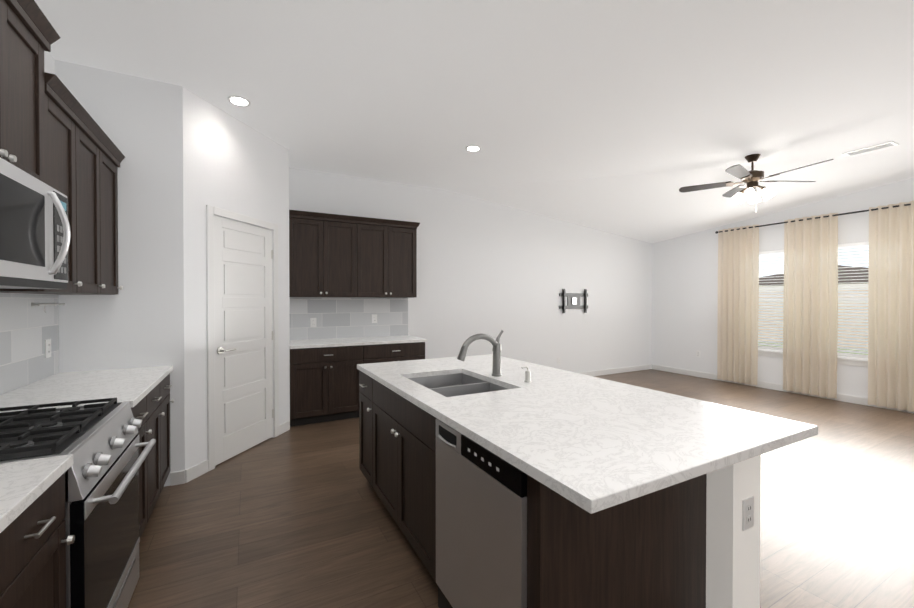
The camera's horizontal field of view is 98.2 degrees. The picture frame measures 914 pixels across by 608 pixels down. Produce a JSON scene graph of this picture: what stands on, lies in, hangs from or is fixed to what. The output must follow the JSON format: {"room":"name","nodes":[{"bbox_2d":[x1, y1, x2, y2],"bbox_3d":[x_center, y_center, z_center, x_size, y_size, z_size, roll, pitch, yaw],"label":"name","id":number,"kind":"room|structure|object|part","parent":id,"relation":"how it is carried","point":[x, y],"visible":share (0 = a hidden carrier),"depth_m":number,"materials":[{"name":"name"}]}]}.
{"room":"kitchen","nodes":[
{"label":"kitchen","id":0,"kind":"room"},
{"bbox_2d":[4,51,59,393],"bbox_3d":[-1.695,-0.270,0.615,0.120,3.350,7.890,0,1,-28],"label":"wall","id":1,"kind":"structure","parent":0,"point":[49,62],"depth_m":2.63,"materials":[{"name":"white paint"}]},
{"bbox_2d":[0,0,51,186],"bbox_3d":[-1.844,-0.844,1.385,0.340,0.685,0.756,0,1,-28],"label":"upper cabinet","id":2,"kind":"object","parent":1,"relation":"attached to","point":[25,88],"depth_m":1.65,"materials":[{"name":"brown wood"}]},
{"bbox_2d":[0,157,70,288],"bbox_3d":[-1.782,-0.280,1.424,0.480,0.431,0.752,0,1,-28],"label":"microwave","id":3,"kind":"object","parent":2,"relation":"attached to","point":[35,234],"visible":1,"depth_m":1.52,"materials":[{"name":"silver metal"}]},
{"bbox_2d":[0,293,58,394],"bbox_3d":[-1.877,0.218,1.110,0.017,0.532,3.628,0,1,-28],"label":"backsplash","id":4,"kind":"structure","parent":1,"relation":"attached to","point":[29,343],"depth_m":2.32,"materials":[{"name":"tile"}]},
{"bbox_2d":[31,302,64,312],"bbox_3d":[-2.607,0.021,2.528,0.044,0.065,0.376,0,1,-28],"label":"hanging rail","id":5,"kind":"object","parent":4,"relation":"attached to","point":[39,304],"visible":0.98,"depth_m":2.45,"materials":[{"name":"silver metal"}]},
{"bbox_2d":[0,88,83,294],"bbox_3d":[-2.138,-0.534,1.928,0.328,0.952,0.459,0,1,-28],"label":"upper cabinet","id":6,"kind":"object","parent":1,"relation":"attached to","point":[54,135],"depth_m":2.10,"materials":[{"name":"brown wood"}]},
{"bbox_2d":[84,124,107,294],"bbox_3d":[-2.310,-0.537,2.252,0.328,0.952,0.519,0,1,-28],"label":"upper cabinet","id":7,"kind":"object","parent":1,"relation":"attached to","point":[95,150],"depth_m":2.45,"materials":[{"name":"brown wood"}]},
{"bbox_2d":[108,148,119,294],"bbox_3d":[-2.483,-0.540,2.576,0.328,0.952,0.459,0,1,-28],"label":"upper cabinet","id":8,"kind":"object","parent":1,"relation":"attached to","point":[113,287],"depth_m":2.77,"materials":[{"name":"brown wood"}]},
{"bbox_2d":[56,60,215,486],"bbox_3d":[-2.356,-0.142,2.971,0.865,3.050,0.110,0,1,-28],"label":"wall","id":9,"kind":"structure","parent":0,"point":[163,131],"depth_m":2.96,"materials":[{"name":"white paint"}]},
{"bbox_2d":[206,205,278,470],"bbox_3d":[-1.958,0.279,3.684,0.018,2.195,0.890,0,1,12],"label":"door frame","id":10,"kind":"structure","parent":9,"relation":"attached to","point":[211,211],"depth_m":3.30,"materials":[{"name":"white wood"}]},
{"bbox_2d":[214,215,273,465],"bbox_3d":[-1.986,0.308,3.693,0.522,2.114,0.602,0,1,-28],"label":"pantry door","id":11,"kind":"structure","parent":9,"relation":"in","point":[243,339],"depth_m":3.65,"materials":[{"name":"white wood"}]},
{"bbox_2d":[212,127,651,418],"bbox_3d":[0.226,-0.321,6.183,8.740,3.350,0.120,0,1,-28],"label":"wall","id":12,"kind":"structure","parent":0,"point":[490,269],"depth_m":6.19,"materials":[{"name":"white paint"}]},
{"bbox_2d":[289,297,407,339],"bbox_3d":[-1.405,0.181,5.242,1.608,0.532,0.017,0,1,-28],"label":"backsplash","id":13,"kind":"structure","parent":12,"relation":"attached to","point":[321,317],"depth_m":5.21,"materials":[{"name":"tile"}]},
{"bbox_2d":[289,210,419,297],"bbox_3d":[-1.304,-0.586,5.081,1.642,1.000,0.382,0,1,-28],"label":"upper cabinet","id":14,"kind":"object","parent":12,"relation":"attached to","point":[333,255],"visible":0.9,"depth_m":4.91,"materials":[{"name":"brown wood"}]},
{"bbox_2d":[559,289,587,312],"bbox_3d":[2.106,-0.054,7.081,0.680,0.430,0.062,0,1,-28],"label":"mount","id":15,"kind":"object","parent":12,"relation":"attached to","point":[573,300],"visible":0.96,"depth_m":7.08,"materials":[{"name":"black metal"}]},
{"bbox_2d":[579,364,651,375],"bbox_3d":[1.644,1.298,6.875,5.280,0.100,0.017,0,1,-28],"label":"baseboard","id":16,"kind":"structure","parent":12,"relation":"attached to","point":[642,367],"depth_m":7.64,"materials":[{"name":"white wood"}]},
{"bbox_2d":[557,351,699,364],"bbox_3d":[3.177,0.983,5.183,4.236,0.198,4.436,0,1,-28],"label":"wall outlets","id":17,"kind":"object","parent":12,"relation":"attached to","point":[559,359],"visible":0.69,"depth_m":6.97,"materials":[{"name":"white plastic"}]},
{"bbox_2d":[34,0,913,242],"bbox_3d":[2.109,-1.429,2.632,8.500,0.470,7.900,0,1,-28],"label":"ceiling","id":18,"kind":"structure","parent":0,"point":[628,118],"depth_m":3.05,"materials":[{"name":"white paint"}]},
{"bbox_2d":[227,96,250,106],"bbox_3d":[-1.790,-1.665,3.253,0.169,0.008,0.169,0,1,-37],"label":"recessed light","id":19,"kind":"object","parent":18,"relation":"in","point":[239,101],"depth_m":3.25,"materials":[{"name":"white plastic"}]},
{"bbox_2d":[465,145,480,151],"bbox_3d":[0.175,-1.675,4.264,0.169,0.008,0.169,0,1,-37],"label":"recessed light","id":20,"kind":"object","parent":18,"relation":"in","point":[472,148],"depth_m":4.25,"materials":[{"name":"white plastic"}]},
{"bbox_2d":[679,154,833,211],"bbox_3d":[3.358,-1.361,4.452,1.389,0.638,1.372,0,1,-28],"label":"ceiling fan","id":21,"kind":"object","parent":18,"relation":"hanging from","point":[752,178],"visible":1,"depth_m":4.46,"materials":[{"name":"brown metal"}]},
{"bbox_2d":[842,141,898,156],"bbox_3d":[4.461,-1.673,4.277,0.190,0.011,0.390,0,1,-28],"label":"ceiling vent","id":22,"kind":"object","parent":18,"relation":"in","point":[871,148],"visible":0.98,"depth_m":4.25,"materials":[{"name":"grey metal"}]},
{"bbox_2d":[127,369,913,607],"bbox_3d":[2.109,1.411,2.658,8.740,0.050,8.140,0,1,-28],"label":"floor","id":23,"kind":"structure","parent":0,"point":[299,516],"depth_m":2.50,"materials":[{"name":"brown wood"}]},
{"bbox_2d":[0,530,7,607],"bbox_3d":[-1.143,0.967,0.390,0.628,0.879,0.877,0,1,-28],"label":"base cabinet","id":24,"kind":"object","parent":23,"relation":"on","point":[3,537],"depth_m":0.95,"materials":[{"name":"brown wood"}]},
{"bbox_2d":[8,474,74,607],"bbox_3d":[-1.414,0.963,0.899,0.628,0.879,0.521,0,1,-28],"label":"base cabinet","id":25,"kind":"object","parent":23,"relation":"on","point":[33,540],"depth_m":1.12,"materials":[{"name":"brown wood"}]},
{"bbox_2d":[0,454,73,533],"bbox_3d":[-1.135,0.510,0.390,0.648,0.035,1.675,0,1,-28],"label":"countertop","id":26,"kind":"structure","parent":25,"relation":"on","point":[23,484],"depth_m":1.10,"materials":[{"name":"white stone"}]},
{"bbox_2d":[0,397,155,607],"bbox_3d":[-1.664,0.925,1.497,0.744,0.944,0.754,0,1,-28],"label":"range","id":27,"kind":"object","parent":23,"relation":"on","point":[100,443],"visible":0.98,"depth_m":1.50,"materials":[{"name":"silver metal"}]},
{"bbox_2d":[47,394,151,537],"bbox_3d":[-2.006,0.952,2.012,0.628,0.879,0.459,0,1,-28],"label":"base cabinet","id":28,"kind":"object","parent":23,"relation":"on","point":[143,412],"depth_m":2.26,"materials":[{"name":"brown wood"}]},
{"bbox_2d":[0,366,171,412],"bbox_3d":[-2.169,0.492,2.336,0.648,0.035,1.193,0,1,-28],"label":"countertop","id":29,"kind":"structure","parent":28,"relation":"on","point":[132,385],"depth_m":2.25,"materials":[{"name":"white stone"}]},
{"bbox_2d":[152,382,163,510],"bbox_3d":[-2.178,0.950,2.336,0.628,0.879,0.519,0,1,-28],"label":"base cabinet","id":30,"kind":"object","parent":23,"relation":"on","point":[158,394],"depth_m":2.60,"materials":[{"name":"brown wood"}]},
{"bbox_2d":[164,374,171,483],"bbox_3d":[-2.350,0.947,2.660,0.628,0.879,0.459,0,1,-28],"label":"base cabinet","id":31,"kind":"object","parent":23,"relation":"on","point":[167,466],"depth_m":2.92,"materials":[{"name":"brown wood"}]},
{"bbox_2d":[290,347,369,426],"bbox_3d":[-1.589,0.927,4.804,0.865,0.879,0.628,0,1,-28],"label":"base cabinet","id":32,"kind":"object","parent":23,"relation":"on","point":[324,380],"depth_m":4.50,"materials":[{"name":"brown wood"}]},
{"bbox_2d":[290,335,425,350],"bbox_3d":[-1.252,0.469,4.970,1.620,0.035,0.643,0,1,-28],"label":"countertop","id":33,"kind":"structure","parent":32,"relation":"on","point":[365,341],"depth_m":4.78,"materials":[{"name":"white stone"}]},
{"bbox_2d":[370,343,424,362],"bbox_3d":[-0.933,0.924,5.152,0.865,0.879,0.628,0,1,-28],"label":"base cabinet","id":34,"kind":"object","parent":23,"relation":"on","point":[381,352],"depth_m":4.89,"materials":[{"name":"brown wood"}]},
{"bbox_2d":[359,370,760,607],"bbox_3d":[0.240,0.950,2.322,1.136,0.879,2.232,0,1,-28],"label":"kitchen island","id":35,"kind":"object","parent":23,"relation":"on","point":[495,479],"depth_m":1.53,"materials":[{"name":"brown wood"}]},
{"bbox_2d":[436,419,526,607],"bbox_3d":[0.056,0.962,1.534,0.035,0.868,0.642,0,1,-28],"label":"dishwasher","id":36,"kind":"object","parent":35,"relation":"in","point":[481,497],"depth_m":1.48,"materials":[{"name":"silver metal"}]},
{"bbox_2d":[357,354,817,517],"bbox_3d":[0.325,0.493,2.319,1.240,0.035,2.370,0,1,-28],"label":"island countertop","id":37,"kind":"structure","parent":35,"relation":"on","point":[608,444],"depth_m":1.54,"materials":[{"name":"white stone"}]},
{"bbox_2d":[413,370,504,393],"bbox_3d":[-0.009,0.600,2.459,0.500,0.206,0.730,0,1,-28],"label":"sink","id":38,"kind":"object","parent":37,"relation":"in","point":[455,383],"depth_m":2.74,"materials":[{"name":"silver metal"}]},
{"bbox_2d":[453,330,504,377],"bbox_3d":[0.155,0.323,2.549,0.347,0.300,0.068,0,1,-28],"label":"faucet","id":39,"kind":"object","parent":37,"relation":"on","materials":[{"name":"silver metal"}]},
{"bbox_2d":[521,366,530,381],"bbox_3d":[0.422,0.426,2.409,0.068,0.097,0.044,0,1,-28],"label":"soap dispenser","id":40,"kind":"object","parent":37,"relation":"on","point":[527,373],"depth_m":2.40,"materials":[{"name":"silver metal"}]},
{"bbox_2d":[652,178,913,397],"bbox_3d":[5.916,-0.307,4.661,0.120,3.350,7.890,0,1,-28],"label":"wall","id":41,"kind":"structure","parent":0,"point":[684,268],"depth_m":7.15,"materials":[{"name":"white paint"}]},
{"bbox_2d":[652,364,913,412],"bbox_3d":[5.847,1.318,4.662,0.017,0.100,7.870,0,1,-28],"label":"baseboard","id":42,"kind":"structure","parent":41,"relation":"attached to","point":[840,397],"depth_m":6.31,"materials":[{"name":"white wood"}]},
{"bbox_2d":[758,251,867,366],"bbox_3d":[5.254,0.000,5.846,0.100,1.685,1.960,0,1,-28],"label":"window","id":43,"kind":"structure","parent":41,"relation":"in","point":[853,362],"depth_m":5.53,"materials":[{"name":"white"}]},
{"bbox_2d":[758,242,868,359],"bbox_3d":[5.240,-0.043,5.839,0.048,1.592,1.876,0,1,-28],"label":"window blinds","id":44,"kind":"object","parent":43,"relation":"attached to","point":[847,298],"visible":0.35,"depth_m":5.54,"materials":[{"name":"white plastic"}]},
{"bbox_2d":[715,201,913,411],"bbox_3d":[5.169,0.023,5.796,0.136,2.600,2.634,0,1,-28],"label":"curtains","id":45,"kind":"object","parent":41,"relation":"hanging from","point":[810,322],"visible":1,"depth_m":5.67,"materials":[{"name":"beige fabric"}]},
{"bbox_3d":[4.699,0.015,6.633,0.093,2.600,0.602,0,1,-28],"label":"panel","id":46,"kind":"part","parent":45,"relation":"part of","materials":[{"name":"fabric"}]},
{"bbox_3d":[5.151,0.023,5.786,0.093,2.600,0.642,0,1,-28],"label":"panel","id":47,"kind":"part","parent":45,"relation":"part of","materials":[{"name":"fabric"}]},
{"bbox_3d":[5.180,-1.242,5.790,0.111,0.050,2.634,0,1,-28],"label":"rod","id":48,"kind":"part","parent":45,"relation":"part of","materials":[{"name":"black metal"}]},
{"bbox_3d":[5.594,0.030,4.952,0.095,2.600,0.632,0,1,-28],"label":"panel","id":49,"kind":"part","parent":45,"relation":"part of","materials":[{"name":"fabric"}]},
{"label":"outside","id":50,"kind":"structure","parent":0,"visible":0},
{"bbox_2d":[758,340,867,354],"bbox_3d":[43.938,1.258,29.032,89.870,0.180,170.000,0,1,-28],"label":"ground","id":51,"kind":"structure","parent":50,"point":[837,351],"depth_m":11.53,"materials":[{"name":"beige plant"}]},
{"bbox_2d":[758,287,867,347],"bbox_3d":[12.138,0.410,12.116,0.100,1.820,70.000,0,1,-28],"label":"fence","id":52,"kind":"object","parent":51,"relation":"on","point":[838,318],"visible":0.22,"depth_m":12.30,"materials":[{"name":"beige"}]},
{"bbox_2d":[759,265,867,289],"bbox_3d":[36.068,-1.267,37.283,12.800,4.720,20.800,0,1,-28],"label":"house","id":53,"kind":"structure","parent":51,"relation":"on","point":[844,279],"depth_m":34.22,"materials":[{"name":"grey"}]},
{"bbox_2d":[759,245,868,276],"bbox_3d":[83.614,-18.792,49.946,0.001,40.500,170.000,0,1,-28],"label":"sky","id":54,"kind":"structure","parent":50,"point":[782,259],"depth_m":73.54,"materials":[{"name":"white"}]}
]}

